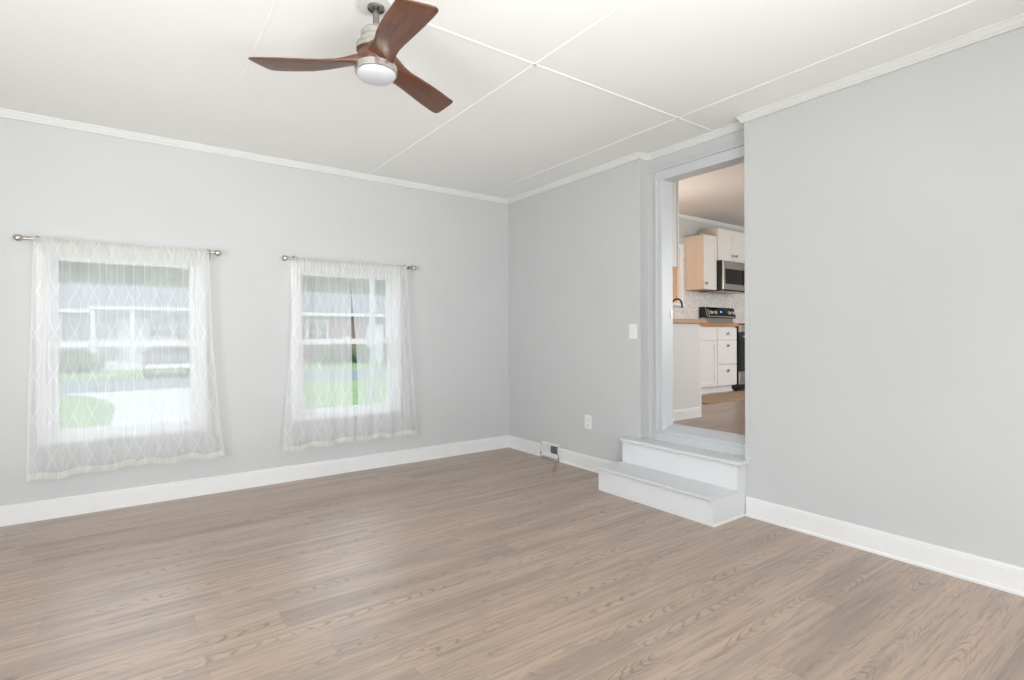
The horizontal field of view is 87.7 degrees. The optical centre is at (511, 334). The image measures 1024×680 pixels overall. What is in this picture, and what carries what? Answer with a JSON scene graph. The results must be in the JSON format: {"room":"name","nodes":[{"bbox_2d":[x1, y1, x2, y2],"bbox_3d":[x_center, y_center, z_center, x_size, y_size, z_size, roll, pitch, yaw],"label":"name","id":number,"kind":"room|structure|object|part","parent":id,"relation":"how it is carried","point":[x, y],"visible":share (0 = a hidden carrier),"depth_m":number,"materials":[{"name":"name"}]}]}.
{"room":"empty living room","nodes":[
{"label":"empty living room","id":0,"kind":"room"},
{"bbox_2d":[0,117,744,505],"bbox_3d":[-0.469,-0.228,5.410,11.640,2.960,0.160,0,0,-36],"label":"wall","id":1,"kind":"structure","parent":0,"point":[56,182],"depth_m":4.21,"materials":[{"name":"paint"}]},
{"bbox_2d":[13,234,220,259],"bbox_3d":[-2.669,-0.601,3.693,1.154,0.080,0.104,0,0,-36],"label":"curtain rod","id":2,"kind":"object","parent":1,"relation":"attached to","point":[17,237],"visible":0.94,"depth_m":3.37,"materials":[{"name":"silver metal"}]},
{"bbox_2d":[26,237,134,481],"bbox_3d":[-2.838,0.155,3.527,0.568,1.554,0.050,0,0,-36],"label":"sheer curtain","id":3,"kind":"object","parent":2,"relation":"hanging from","point":[71,401],"visible":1,"depth_m":3.52,"materials":[{"name":"white fabric"}]},
{"bbox_2d":[135,245,224,466],"bbox_3d":[-2.385,0.149,3.852,0.554,1.546,0.049,0,0,-36],"label":"sheer curtain","id":4,"kind":"object","parent":2,"relation":"hanging from","point":[159,353],"visible":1,"depth_m":3.81,"materials":[{"name":"white fabric"}]},
{"bbox_2d":[40,254,200,442],"bbox_3d":[-2.726,0.052,3.784,0.965,1.333,0.146,0,0,-36],"label":"window","id":5,"kind":"structure","parent":1,"relation":"in","point":[82,254],"depth_m":3.79,"materials":[{"name":"plastic"}]},
{"bbox_2d":[210,0,279,145],"bbox_3d":[-0.161,-1.429,1.112,0.018,0.001,7.170,0,0,-36],"label":"trim","id":6,"kind":"structure","parent":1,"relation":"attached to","point":[275,4],"depth_m":2.81,"materials":[{"name":"paint"}]},
{"bbox_2d":[0,108,507,203],"bbox_3d":[-2.539,-1.397,3.830,6.200,0.046,0.038,0,0,-36],"label":"trim","id":7,"kind":"structure","parent":1,"relation":"attached to","point":[4,113],"depth_m":4.06,"materials":[{"name":"paint"}]},
{"bbox_2d":[0,435,508,526],"bbox_3d":[-2.534,1.137,3.836,6.200,0.125,0.022,0,0,-36],"label":"baseboard","id":8,"kind":"structure","parent":1,"relation":"attached to","point":[20,513],"depth_m":4.07,"materials":[{"name":"white wood"}]},
{"bbox_2d":[290,260,389,416],"bbox_3d":[-1.458,0.047,4.702,0.965,1.333,0.146,0,0,-36],"label":"window","id":9,"kind":"structure","parent":1,"relation":"in","point":[355,408],"depth_m":4.41,"materials":[{"name":"plastic"}]},
{"bbox_3d":[-1.450,0.350,4.692,0.821,0.628,0.028,0,0,-36],"label":"sash","id":10,"kind":"part","parent":9,"relation":"part of","materials":[{"name":"plastic"}]},
{"bbox_2d":[282,255,416,269],"bbox_3d":[-1.380,-0.607,4.626,1.174,0.080,0.104,0,0,-36],"label":"curtain rod","id":11,"kind":"object","parent":1,"relation":"attached to","point":[284,257],"visible":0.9,"depth_m":4.30,"materials":[{"name":"silver metal"}]},
{"bbox_2d":[282,257,353,450],"bbox_3d":[-1.604,0.157,4.423,0.576,1.568,0.047,0,0,-36],"label":"sheer curtain","id":12,"kind":"object","parent":11,"relation":"hanging from","point":[320,305],"visible":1,"depth_m":4.42,"materials":[{"name":"white fabric"}]},
{"bbox_2d":[348,261,416,440],"bbox_3d":[-1.141,0.151,4.751,0.640,1.560,0.050,0,0,-36],"label":"sheer curtain","id":13,"kind":"object","parent":11,"relation":"hanging from","point":[384,315],"visible":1,"depth_m":4.73,"materials":[{"name":"white fabric"}]},
{"bbox_2d":[369,0,633,174],"bbox_3d":[0.836,-1.432,1.834,0.018,0.003,7.170,0,0,-36],"label":"trim","id":14,"kind":"structure","parent":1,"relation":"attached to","point":[628,1],"depth_m":2.91,"materials":[{"name":"paint"}]},
{"bbox_2d":[673,244,685,305],"bbox_3d":[1.892,-0.818,7.088,1.077,0.850,0.215,0,0,-36],"label":"window","id":15,"kind":"structure","parent":1,"relation":"in","point":[680,280],"depth_m":7.32,"materials":[{"name":"plastic"}]},
{"bbox_2d":[673,267,676,302],"bbox_3d":[1.918,-0.790,7.081,0.866,0.702,0.004,0,0,-36],"label":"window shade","id":16,"kind":"object","parent":15,"relation":"attached to","point":[674,268],"visible":0.16,"depth_m":7.31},
{"bbox_2d":[686,234,716,291],"bbox_3d":[2.615,-0.981,7.336,0.292,0.739,0.317,0,0,-36],"label":"upper cabinet","id":17,"kind":"object","parent":1,"relation":"attached to","point":[701,250],"visible":1,"depth_m":7.25,"materials":[{"name":"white wood"}]},
{"bbox_3d":[2.487,-0.982,7.273,0.011,0.735,0.269,0,0,-36],"label":"panel","id":18,"kind":"part","parent":17,"relation":"part of","materials":[{"name":"brown wood"}]},
{"bbox_3d":[2.603,-0.616,7.355,0.291,0.009,0.268,0,0,-36],"label":"panel","id":19,"kind":"part","parent":17,"relation":"part of","materials":[{"name":"brown wood"}]},
{"bbox_3d":[2.686,-0.983,7.238,0.288,0.735,0.020,0,0,-36],"label":"door","id":20,"kind":"part","parent":17,"relation":"part of","materials":[{"name":"white wood"}]},
{"bbox_2d":[673,238,744,322],"bbox_3d":[2.171,-0.742,7.218,5.000,1.194,0.012,0,0,-36],"label":"backsplash","id":21,"kind":"structure","parent":1,"relation":"attached to","point":[693,300],"depth_m":7.62,"materials":[{"name":"tile"}]},
{"bbox_2d":[679,214,743,230],"bbox_3d":[2.173,-1.628,7.205,5.006,0.042,0.040,0,0,-36],"label":"trim","id":22,"kind":"structure","parent":1,"relation":"attached to","point":[680,215],"depth_m":7.70,"materials":[{"name":"white wood"}]},
{"bbox_2d":[698,228,744,262],"bbox_3d":[3.049,-1.244,7.638,0.760,0.437,0.337,0,0,-36],"label":"upper cabinet","id":23,"kind":"object","parent":1,"relation":"attached to","point":[730,244],"visible":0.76,"depth_m":7.48,"materials":[{"name":"white wood"}]},
{"bbox_3d":[2.732,-1.242,7.438,0.011,0.437,0.289,0,0,-36],"label":"panel","id":24,"kind":"part","parent":23,"relation":"part of","materials":[{"name":"brown wood"}]},
{"bbox_2d":[700,260,744,293],"bbox_3d":[3.077,-0.812,7.604,0.759,0.416,0.419,0,0,-36],"label":"microwave","id":25,"kind":"object","parent":23,"relation":"attached to","point":[730,274],"visible":0.58,"depth_m":7.37,"materials":[{"name":"silver metal"}]},
{"bbox_3d":[3.171,-0.820,7.474,0.753,0.394,0.020,0,0,-36],"label":"door","id":26,"kind":"part","parent":25,"relation":"part of","materials":[{"name":"silver metal"}]},
{"bbox_3d":[2.972,-1.244,7.421,0.376,0.435,0.020,0,0,-36],"label":"door","id":27,"kind":"part","parent":23,"relation":"part of","materials":[{"name":"white wood"}]},
{"bbox_3d":[3.280,-1.246,7.644,0.376,0.435,0.020,0,0,-36],"label":"door","id":28,"kind":"part","parent":23,"relation":"part of","materials":[{"name":"white wood"}]},
{"bbox_2d":[484,0,978,194],"bbox_3d":[1.812,-1.436,2.541,0.018,0.003,7.170,0,0,-36],"label":"trim","id":29,"kind":"structure","parent":1,"relation":"attached to","point":[973,1],"depth_m":2.98,"materials":[{"name":"paint"}]},
{"bbox_2d":[0,447,1023,679],"bbox_3d":[-0.429,1.222,0.929,6.200,0.060,7.200,0,0,-36],"label":"floor","id":30,"kind":"structure","parent":0,"point":[508,563],"depth_m":2.44,"materials":[{"name":"brown wood"}]},
{"bbox_2d":[596,436,749,526],"bbox_3d":[1.137,1.002,3.803,0.480,0.368,1.022,0,0,-36],"label":"entry steps","id":31,"kind":"structure","parent":30,"relation":"on","point":[701,485],"depth_m":3.65,"materials":[{"name":"white wood"}]},
{"bbox_3d":[0.814,1.015,4.183,0.368,0.343,0.012,0,0,-36],"label":"panel","id":32,"kind":"part","parent":31,"relation":"part of","materials":[{"name":"white wood"}]},
{"bbox_3d":[1.380,1.013,3.401,0.368,0.343,0.020,0,0,-36],"label":"panel","id":33,"kind":"part","parent":31,"relation":"part of","materials":[{"name":"white wood"}]},
{"bbox_3d":[1.379,1.177,3.385,0.346,0.016,0.010,0,0,-36],"label":"shoe molding","id":34,"kind":"part","parent":31,"relation":"part of","materials":[{"name":"white wood"}]},
{"bbox_2d":[0,0,1023,198],"bbox_3d":[-0.449,-1.468,0.922,6.416,0.080,7.440,0,0,-36],"label":"ceiling","id":35,"kind":"structure","parent":0,"point":[173,69],"depth_m":2.88,"materials":[{"name":"paint"}]},
{"bbox_2d":[248,0,452,112],"bbox_3d":[-0.529,-1.261,2.219,0.922,0.333,0.848,0,0,-36],"label":"ceiling fan","id":36,"kind":"object","parent":35,"relation":"hanging from","point":[376,63],"visible":1,"depth_m":2.24,"materials":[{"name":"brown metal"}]},
{"bbox_3d":[-0.868,-1.185,2.296,0.476,0.079,0.150,0,0,-2],"label":"blade","id":37,"kind":"part","parent":36,"relation":"part of","materials":[{"name":"brown wood"}]},
{"bbox_3d":[-0.442,-1.186,2.057,0.150,0.079,0.476,0,0,-32],"label":"blade","id":38,"kind":"part","parent":36,"relation":"part of","materials":[{"name":"brown wood"}]},
{"bbox_3d":[-0.448,-1.186,2.545,0.150,0.079,0.476,0,0,28],"label":"blade","id":39,"kind":"part","parent":36,"relation":"part of","materials":[{"name":"brown wood"}]},
{"bbox_2d":[673,388,744,434],"bbox_3d":[3.511,0.776,5.370,5.006,0.060,4.570,0,0,-36],"label":"floor","id":40,"kind":"structure","parent":0,"point":[729,416],"depth_m":4.80,"materials":[{"name":"brown wood"}]},
{"bbox_2d":[673,323,701,420],"bbox_3d":[1.150,0.326,5.086,0.840,0.858,1.003,0,0,-36],"label":"base cabinet","id":41,"kind":"object","parent":40,"relation":"on","point":[686,336],"visible":0.33,"depth_m":4.79,"materials":[{"name":"white wood"}]},
{"bbox_3d":[1.421,0.708,4.673,0.790,0.094,0.018,0,0,-36],"label":"baseboard","id":42,"kind":"part","parent":41,"relation":"part of","materials":[{"name":"white wood"}]},
{"bbox_3d":[1.595,-0.007,5.113,0.030,0.154,0.483,0,0,-36],"label":"drawer","id":43,"kind":"part","parent":41,"relation":"part of","materials":[{"name":"white wood"}]},
{"bbox_3d":[1.597,0.370,5.113,0.030,0.584,0.483,0,0,-36],"label":"door","id":44,"kind":"part","parent":41,"relation":"part of","materials":[{"name":"white wood"}]},
{"bbox_2d":[699,326,716,393],"bbox_3d":[2.292,0.322,6.936,0.380,0.858,0.595,0,0,-36],"label":"base cabinet","id":45,"kind":"object","parent":40,"relation":"on","point":[708,342],"visible":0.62,"depth_m":6.72,"materials":[{"name":"white wood"}]},
{"bbox_3d":[2.461,0.366,6.704,0.372,0.584,0.020,0,0,-36],"label":"door","id":46,"kind":"part","parent":45,"relation":"part of","materials":[{"name":"white wood"}]},
{"bbox_3d":[2.460,-0.011,6.704,0.372,0.154,0.020,0,0,-36],"label":"drawer","id":47,"kind":"part","parent":45,"relation":"part of","materials":[{"name":"white wood"}]},
{"bbox_2d":[699,307,744,390],"bbox_3d":[3.160,0.174,7.495,0.759,1.146,0.678,0,0,-36],"label":"range","id":48,"kind":"object","parent":40,"relation":"on","point":[712,314],"visible":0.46,"depth_m":7.13,"materials":[{"name":"black metal"}]},
{"bbox_3d":[2.975,-0.199,7.747,0.759,0.095,0.055,0,0,-36],"label":"panel","id":49,"kind":"part","parent":48,"relation":"part of","materials":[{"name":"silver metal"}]},
{"bbox_3d":[2.988,-0.320,7.729,0.759,0.156,0.100,0,0,-36],"label":"control panel","id":50,"kind":"part","parent":48,"relation":"part of","materials":[{"name":"black metal"}]},
{"bbox_3d":[3.315,0.224,7.280,0.755,0.505,0.028,0,0,-36],"label":"oven door","id":51,"kind":"part","parent":48,"relation":"part of","materials":[{"name":"black glass"}]},
{"bbox_3d":[3.314,-0.087,7.280,0.755,0.097,0.028,0,0,-36],"label":"rail","id":52,"kind":"part","parent":48,"relation":"part of","materials":[{"name":"silver metal"}]},
{"bbox_3d":[3.315,0.572,7.282,0.755,0.170,0.024,0,0,-36],"label":"drawer","id":53,"kind":"part","parent":48,"relation":"part of","materials":[{"name":"silver metal"}]},
{"bbox_2d":[701,391,744,403],"bbox_3d":[2.606,0.745,6.412,1.550,0.008,0.470,0,0,-36],"label":"kitchen rug","id":54,"kind":"object","parent":40,"relation":"on","point":[732,396],"visible":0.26,"depth_m":6.30,"materials":[{"name":"fabric"}]},
{"bbox_2d":[712,326,736,392],"bbox_3d":[2.637,0.321,7.168,0.446,0.858,0.623,0,0,-36],"label":"base cabinet","id":55,"kind":"object","parent":40,"relation":"on","point":[726,340],"visible":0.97,"depth_m":6.94,"materials":[{"name":"white wood"}]},
{"bbox_2d":[673,318,738,326],"bbox_3d":[1.878,-0.124,5.981,3.078,0.038,1.641,0,0,-36],"label":"countertop","id":56,"kind":"structure","parent":55,"relation":"on","point":[702,322],"depth_m":4.89,"materials":[{"name":"brown wood"}]},
{"bbox_3d":[2.798,0.522,6.947,0.438,0.270,0.020,0,0,-36],"label":"drawer","id":57,"kind":"part","parent":55,"relation":"part of","materials":[{"name":"white wood"}]},
{"bbox_3d":[2.797,0.226,6.947,0.438,0.306,0.020,0,0,-36],"label":"drawer","id":58,"kind":"part","parent":55,"relation":"part of","materials":[{"name":"white wood"}]},
{"bbox_3d":[2.796,-0.012,6.947,0.438,0.154,0.020,0,0,-36],"label":"drawer","id":59,"kind":"part","parent":55,"relation":"part of","materials":[{"name":"white wood"}]},
{"bbox_2d":[679,163,743,226],"bbox_3d":[3.501,-1.689,5.370,5.006,0.070,4.570,0,0,-36],"label":"ceiling","id":60,"kind":"structure","parent":0,"point":[717,195],"depth_m":6.32,"materials":[{"name":"paint"}]},
{"bbox_2d":[508,27,1023,567],"bbox_3d":[2.117,-0.238,2.857,0.194,2.960,7.330,0,0,-36],"label":"wall","id":61,"kind":"structure","parent":0,"point":[886,212],"depth_m":2.96,"materials":[{"name":"paint"}]},
{"bbox_2d":[540,441,560,458],"bbox_3d":[0.365,1.102,5.099,0.022,0.130,0.280,0,0,-36],"label":"air vent","id":62,"kind":"object","parent":61,"relation":"in","point":[548,449],"visible":1,"depth_m":5.09,"materials":[{"name":"white plastic"}]},
{"bbox_2d":[426,23,712,130],"bbox_3d":[-1.125,-1.424,1.919,6.250,0.003,0.020,0,0,-36],"label":"trim","id":63,"kind":"structure","parent":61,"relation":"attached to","point":[428,24],"depth_m":2.90,"materials":[{"name":"paint"}]},
{"bbox_2d":[585,415,591,428],"bbox_3d":[0.669,0.767,4.689,0.010,0.120,0.084,0,0,-36],"label":"wall outlet","id":64,"kind":"object","parent":61,"relation":"attached to","point":[588,419],"visible":1,"depth_m":4.68,"materials":[{"name":"white plastic"}]},
{"bbox_2d":[629,324,636,338],"bbox_3d":[0.968,-0.027,4.268,0.013,0.120,0.082,0,0,-36],"label":"light switch","id":65,"kind":"object","parent":61,"relation":"attached to","point":[632,327],"visible":1,"depth_m":4.26,"materials":[{"name":"white plastic"}]},
{"bbox_2d":[672,181,678,266],"bbox_3d":[1.046,-1.062,4.997,0.575,0.905,0.850,0,0,-36],"label":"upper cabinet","id":66,"kind":"object","parent":61,"relation":"attached to","point":[675,185],"visible":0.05,"depth_m":4.78,"materials":[{"name":"white wood"}]},
{"bbox_3d":[1.373,-1.063,4.971,0.020,0.901,0.422,0,0,-36],"label":"door","id":67,"kind":"part","parent":66,"relation":"part of","materials":[{"name":"white wood"}]},
{"bbox_2d":[652,142,744,455],"bbox_3d":[1.409,-0.232,3.909,0.169,2.112,0.803,0,0,-36],"label":"door frame","id":68,"kind":"structure","parent":61,"relation":"in","point":[727,442],"depth_m":4.14,"materials":[{"name":"paint"}]},
{"bbox_2d":[744,122,749,459],"bbox_3d":[1.538,-0.286,3.488,0.004,2.209,0.031,0,0,-36],"label":"trim","id":69,"kind":"structure","parent":61,"relation":"attached to","point":[746,125],"depth_m":3.48,"materials":[{"name":"paint"}]},
{"bbox_2d":[507,13,1023,203],"bbox_3d":[2.095,-1.415,2.764,0.134,0.046,7.200,0,0,-36],"label":"trim","id":70,"kind":"structure","parent":61,"relation":"attached to","point":[1016,22],"depth_m":3.11,"materials":[{"name":"paint"}]},
{"bbox_2d":[509,435,1023,596],"bbox_3d":[2.073,1.119,2.741,0.022,0.125,7.200,0,0,-36],"label":"baseboard","id":71,"kind":"structure","parent":61,"relation":"attached to","point":[1006,577],"depth_m":2.88,"materials":[{"name":"white wood"}]},
{"label":"outside","id":72,"kind":"structure","parent":0,"visible":0},
{"bbox_2d":[112,390,189,425],"bbox_3d":[-6.853,1.810,12.277,6.500,0.014,14.720,0,0,-36],"label":"driveway","id":73,"kind":"structure","parent":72,"point":[147,390],"depth_m":13.68,"materials":[{"name":"concrete"}]},
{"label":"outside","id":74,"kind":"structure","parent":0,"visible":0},
{"bbox_2d":[102,362,366,414],"bbox_3d":[-8.265,1.923,21.304,95.000,0.200,115.000,0,0,-36],"label":"ground","id":75,"kind":"structure","parent":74,"point":[354,364],"depth_m":17.97,"materials":[{"name":"green plant"}]},
{"bbox_2d":[62,283,179,368],"bbox_3d":[-24.165,-0.584,32.762,12.540,5.040,10.800,0,0,-36],"label":"house","id":76,"kind":"structure","parent":75,"relation":"on","point":[62,283],"depth_m":30.42,"materials":[{"name":"grey"}]},
{"bbox_2d":[324,294,382,361],"bbox_3d":[-10.746,-0.613,41.084,14.640,4.990,9.060,0,0,-36],"label":"house","id":77,"kind":"structure","parent":75,"relation":"on","point":[352,316],"depth_m":36.17,"materials":[{"name":"brick"}]},
{"bbox_2d":[352,347,356,361],"bbox_3d":[-10.144,1.306,35.306,1.741,1.156,1.295,0,0,-36],"label":"bush","id":78,"kind":"object","parent":75,"relation":"on","point":[354,355],"visible":0.28,"depth_m":34.70,"materials":[{"name":"green plant"}]},
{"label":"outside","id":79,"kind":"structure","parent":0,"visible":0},
{"bbox_2d":[135,370,356,390],"bbox_3d":[-9.468,1.827,22.964,95.000,0.022,5.700,0,0,-36],"label":"road","id":80,"kind":"structure","parent":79,"point":[354,372],"depth_m":23.07,"materials":[{"name":"grey asphalt"}]}
]}

